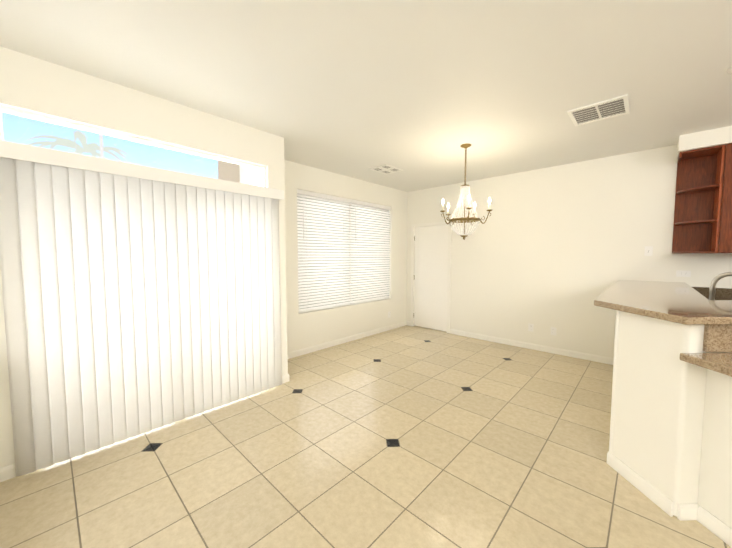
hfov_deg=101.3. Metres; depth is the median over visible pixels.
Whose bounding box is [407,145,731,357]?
wall
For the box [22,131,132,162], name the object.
palm tree
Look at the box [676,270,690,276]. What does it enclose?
outlet
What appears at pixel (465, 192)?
chandelier
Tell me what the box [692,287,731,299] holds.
backsplash
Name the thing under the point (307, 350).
baseboard
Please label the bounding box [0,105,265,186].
window
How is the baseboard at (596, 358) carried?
attached to the wall at (560, 248)
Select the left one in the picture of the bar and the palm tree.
the palm tree
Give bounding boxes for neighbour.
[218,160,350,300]
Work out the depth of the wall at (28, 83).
2.27 m
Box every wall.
[0,46,287,467]
[239,160,407,352]
[245,166,260,185]
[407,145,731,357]
[609,310,731,516]
[697,369,731,527]
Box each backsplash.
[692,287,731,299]
[703,324,731,351]
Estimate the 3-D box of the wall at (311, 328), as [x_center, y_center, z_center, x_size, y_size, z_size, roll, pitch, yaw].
[-0.363,-0.227,4.966,0.140,2.714,3.365,3,5,43]
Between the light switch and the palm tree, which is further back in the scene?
the palm tree
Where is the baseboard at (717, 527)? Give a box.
[607,451,731,547]
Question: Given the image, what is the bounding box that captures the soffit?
[676,126,731,158]
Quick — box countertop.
[680,353,731,376]
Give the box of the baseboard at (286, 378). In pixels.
[282,374,289,381]
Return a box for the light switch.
[644,246,652,255]
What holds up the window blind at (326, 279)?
attached to the wall at (311, 328)
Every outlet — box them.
[528,323,533,331]
[550,327,556,335]
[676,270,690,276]
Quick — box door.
[414,225,447,331]
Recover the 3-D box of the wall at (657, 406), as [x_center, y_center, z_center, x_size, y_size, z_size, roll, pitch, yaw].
[2.989,0.753,2.281,1.584,1.085,2.753,3,5,43]
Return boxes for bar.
[594,280,731,324]
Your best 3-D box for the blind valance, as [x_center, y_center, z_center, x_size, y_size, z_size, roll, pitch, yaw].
[-1.604,-0.795,2.482,0.091,0.100,2.047,3,5,43]
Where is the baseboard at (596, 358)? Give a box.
[450,329,613,364]
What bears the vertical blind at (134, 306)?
attached to the wall at (28, 83)
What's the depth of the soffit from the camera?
3.08 m
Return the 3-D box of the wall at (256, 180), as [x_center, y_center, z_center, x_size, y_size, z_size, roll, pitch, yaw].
[-1.230,-0.141,3.570,0.518,2.714,0.140,3,5,43]
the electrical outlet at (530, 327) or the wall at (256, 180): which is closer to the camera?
the wall at (256, 180)
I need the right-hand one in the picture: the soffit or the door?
the soffit
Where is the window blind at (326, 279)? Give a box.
[297,189,390,312]
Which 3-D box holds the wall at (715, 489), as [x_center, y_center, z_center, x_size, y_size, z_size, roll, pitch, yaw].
[1.884,0.936,0.882,0.120,0.890,1.469,0,3,-1]
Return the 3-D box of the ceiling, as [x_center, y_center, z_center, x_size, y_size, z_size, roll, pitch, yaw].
[0.562,-1.376,0.714,7.534,0.100,8.771,3,5,43]
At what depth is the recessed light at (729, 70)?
2.07 m
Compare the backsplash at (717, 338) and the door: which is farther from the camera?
the door
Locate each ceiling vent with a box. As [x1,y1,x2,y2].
[369,164,402,174]
[567,94,629,126]
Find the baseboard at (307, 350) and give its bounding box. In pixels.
[288,321,407,358]
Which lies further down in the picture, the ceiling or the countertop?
the countertop
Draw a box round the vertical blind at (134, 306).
[0,157,281,476]
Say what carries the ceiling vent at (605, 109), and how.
in the ceiling
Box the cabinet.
[672,143,731,252]
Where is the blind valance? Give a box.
[0,140,283,199]
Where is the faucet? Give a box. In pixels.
[709,272,731,299]
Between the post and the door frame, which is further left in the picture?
the post
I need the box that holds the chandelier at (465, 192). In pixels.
[440,143,491,239]
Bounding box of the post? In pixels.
[99,134,103,157]
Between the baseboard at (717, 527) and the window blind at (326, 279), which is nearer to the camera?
the baseboard at (717, 527)
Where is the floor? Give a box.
[0,325,730,547]
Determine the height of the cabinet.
1.090 m
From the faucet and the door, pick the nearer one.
the faucet
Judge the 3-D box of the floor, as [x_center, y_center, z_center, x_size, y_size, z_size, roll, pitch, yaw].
[0.562,1.432,0.885,7.534,0.100,8.771,3,5,43]
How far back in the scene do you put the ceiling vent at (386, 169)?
4.43 m
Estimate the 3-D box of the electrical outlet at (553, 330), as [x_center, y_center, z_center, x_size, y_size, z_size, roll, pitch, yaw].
[2.749,0.840,4.402,0.072,0.116,0.009,3,5,43]
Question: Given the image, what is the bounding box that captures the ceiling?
[0,0,731,191]
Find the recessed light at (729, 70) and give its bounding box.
[727,66,731,73]
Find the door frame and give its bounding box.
[411,221,451,332]
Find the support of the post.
on the ground
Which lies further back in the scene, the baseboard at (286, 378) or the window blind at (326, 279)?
the window blind at (326, 279)

